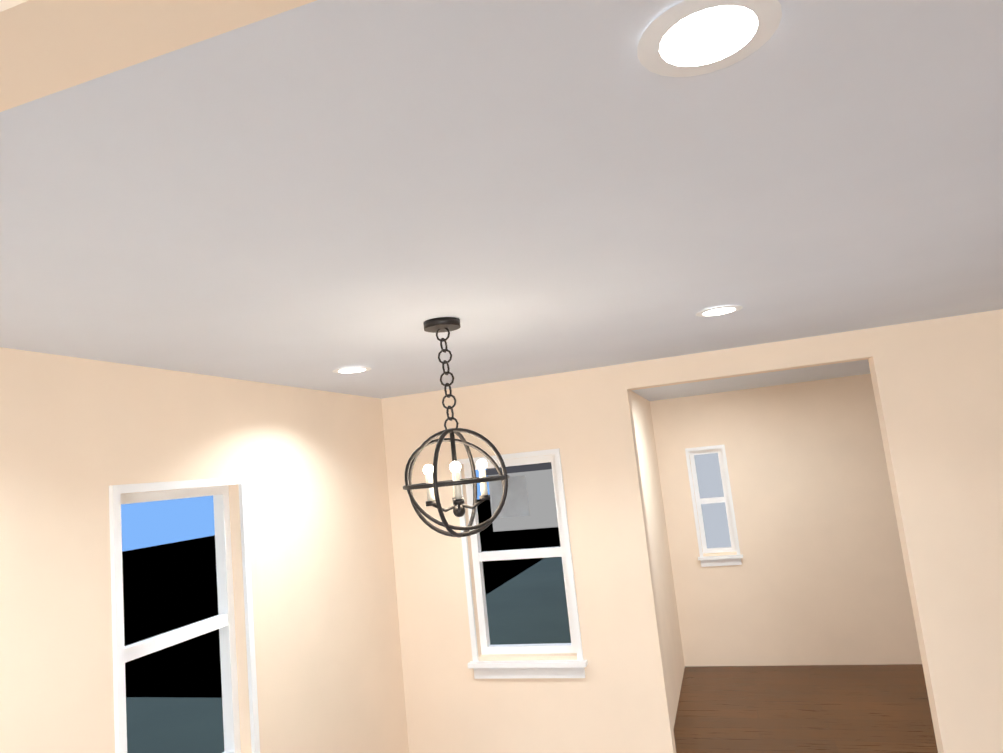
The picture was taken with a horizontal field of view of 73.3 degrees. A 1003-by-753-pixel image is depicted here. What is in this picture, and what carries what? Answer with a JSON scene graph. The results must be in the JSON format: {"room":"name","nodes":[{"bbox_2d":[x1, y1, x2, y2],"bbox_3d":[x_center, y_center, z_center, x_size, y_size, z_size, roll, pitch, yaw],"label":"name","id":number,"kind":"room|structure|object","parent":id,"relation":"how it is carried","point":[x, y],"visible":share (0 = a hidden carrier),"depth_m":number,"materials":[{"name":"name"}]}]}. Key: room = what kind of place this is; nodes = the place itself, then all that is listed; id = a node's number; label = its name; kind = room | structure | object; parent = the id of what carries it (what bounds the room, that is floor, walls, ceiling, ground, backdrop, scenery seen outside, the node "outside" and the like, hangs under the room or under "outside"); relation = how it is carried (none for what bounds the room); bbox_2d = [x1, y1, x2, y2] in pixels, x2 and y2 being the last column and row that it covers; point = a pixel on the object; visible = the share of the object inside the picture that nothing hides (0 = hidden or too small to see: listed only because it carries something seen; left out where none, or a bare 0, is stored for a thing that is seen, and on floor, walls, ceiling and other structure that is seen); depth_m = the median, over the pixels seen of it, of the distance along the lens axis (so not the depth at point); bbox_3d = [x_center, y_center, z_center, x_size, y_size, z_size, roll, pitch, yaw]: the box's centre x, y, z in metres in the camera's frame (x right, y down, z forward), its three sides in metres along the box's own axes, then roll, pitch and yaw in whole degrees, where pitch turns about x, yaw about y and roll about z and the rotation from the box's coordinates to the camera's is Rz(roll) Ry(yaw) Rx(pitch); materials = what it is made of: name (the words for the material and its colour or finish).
{"room":"dining room","nodes":[
{"label":"dining room","id":0,"kind":"room"},
{"bbox_2d":[0,0,316,111],"bbox_3d":[0.594,0.394,0.294,7.660,3.150,0.120,-8,-8,17],"label":"wall","id":1,"kind":"structure","parent":0,"point":[48,47],"depth_m":0.71,"materials":[{"name":"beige paint"}]},
{"bbox_2d":[0,347,408,752],"bbox_3d":[-1.140,1.222,2.567,0.120,2.480,3.252,-8,-8,17],"label":"wall","id":2,"kind":"structure","parent":0,"point":[79,437],"depth_m":2.74,"materials":[{"name":"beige paint"}]},
{"bbox_2d":[109,476,259,752],"bbox_3d":[-1.166,1.000,2.478,0.145,1.220,0.700,-8,-8,17],"label":"window","id":3,"kind":"structure","parent":2,"relation":"in","point":[223,621],"depth_m":2.69,"materials":[{"name":"white wood"}]},
{"bbox_2d":[0,0,1002,400],"bbox_3d":[2.126,-0.334,3.233,6.320,0.100,6.252,-8,-8,17],"label":"ceiling","id":4,"kind":"structure","parent":0,"point":[312,194],"depth_m":1.24,"materials":[{"name":"white paint"}]},
{"bbox_2d":[332,367,370,372],"bbox_3d":[-0.657,-0.027,2.964,0.170,0.002,0.170,-8,-8,17],"label":"recessed light","id":5,"kind":"object","parent":4,"relation":"in","point":[352,370],"visible":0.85,"depth_m":2.95,"materials":[{"name":"white plastic"}]},
{"bbox_2d":[403,317,509,537],"bbox_3d":[-0.161,0.162,2.167,0.344,0.696,0.344,-8,-8,17],"label":"pendant chandelier","id":6,"kind":"object","parent":4,"relation":"hanging from","point":[441,324],"visible":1,"depth_m":2.13,"materials":[{"name":"brown metal"}]},
{"bbox_2d":[637,0,781,76],"bbox_3d":[0.251,-0.412,0.820,0.170,0.002,0.170,-8,-8,17],"label":"recessed light","id":7,"kind":"object","parent":4,"relation":"in","point":[686,38],"visible":1,"depth_m":0.81,"materials":[{"name":"white plastic"}]},
{"bbox_2d":[696,305,742,316],"bbox_3d":[0.807,-0.241,2.502,0.170,0.002,0.170,-8,-8,17],"label":"recessed light","id":8,"kind":"object","parent":4,"relation":"in","point":[721,310],"visible":0.88,"depth_m":2.49,"materials":[{"name":"white plastic"}]},
{"bbox_2d":[630,391,689,729],"bbox_3d":[1.080,1.332,5.066,0.150,2.480,2.880,-8,-8,17],"label":"wall","id":9,"kind":"structure","parent":0,"point":[653,478],"depth_m":5.76,"materials":[{"name":"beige paint"}]},
{"bbox_2d":[381,309,1002,752],"bbox_3d":[2.334,0.936,3.104,6.200,2.480,0.120,-8,-8,17],"label":"wall","id":10,"kind":"structure","parent":0,"point":[937,385],"depth_m":3.57,"materials":[{"name":"beige paint"}]},
{"bbox_2d":[457,448,587,678],"bbox_3d":[0.097,1.048,3.796,0.670,1.220,0.150,-8,-8,17],"label":"window","id":11,"kind":"structure","parent":10,"relation":"in","point":[530,669],"depth_m":3.77,"materials":[{"name":"white wood"}]},
{"bbox_2d":[490,475,529,517],"bbox_3d":[0.046,0.699,3.916,0.220,0.230,0.002,-8,-8,17],"label":"sticker label","id":12,"kind":"object","parent":11,"relation":"attached to","point":[516,504],"visible":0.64,"depth_m":3.91,"materials":[{"name":"white paper"}]},
{"bbox_2d":[654,373,921,665],"bbox_3d":[3.839,1.141,5.760,5.000,2.480,0.120,-8,-8,17],"label":"wall","id":13,"kind":"structure","parent":0,"point":[818,576],"depth_m":6.07,"materials":[{"name":"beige paint"}]},
{"bbox_2d":[685,445,742,566],"bbox_3d":[1.985,1.208,6.330,0.400,1.100,0.150,-8,-8,17],"label":"window","id":14,"kind":"structure","parent":13,"relation":"in","point":[722,560],"depth_m":6.32,"materials":[{"name":"white wood"}]},
{"bbox_2d":[674,664,937,752],"bbox_3d":[0.520,1.909,-0.744,8.000,0.100,14.700,-8,-8,17],"label":"floor","id":15,"kind":"structure","parent":0,"point":[816,709],"depth_m":4.97,"materials":[{"name":"brown wood"}]},
{"label":"outside","id":16,"kind":"structure","parent":0,"visible":0},
{"bbox_2d":[122,499,570,752],"bbox_3d":[6.941,3.804,14.347,70.000,0.100,80.000,-8,-8,17],"label":"ground","id":17,"kind":"structure","parent":16,"point":[173,698],"depth_m":12.42,"materials":[{"name":"black"}]},
{"bbox_2d":[486,462,557,531],"bbox_3d":[4.090,3.935,29.562,8.100,4.300,7.600,-8,-8,17],"label":"house","id":18,"kind":"structure","parent":17,"relation":"on","point":[541,496],"depth_m":26.70,"materials":[{"name":"white"}]},
{"bbox_2d":[694,453,730,547],"bbox_3d":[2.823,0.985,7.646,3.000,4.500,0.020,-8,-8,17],"label":"window glass","id":19,"kind":"object","parent":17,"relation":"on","point":[714,515],"depth_m":7.72,"materials":[{"name":"glass"}]}
]}

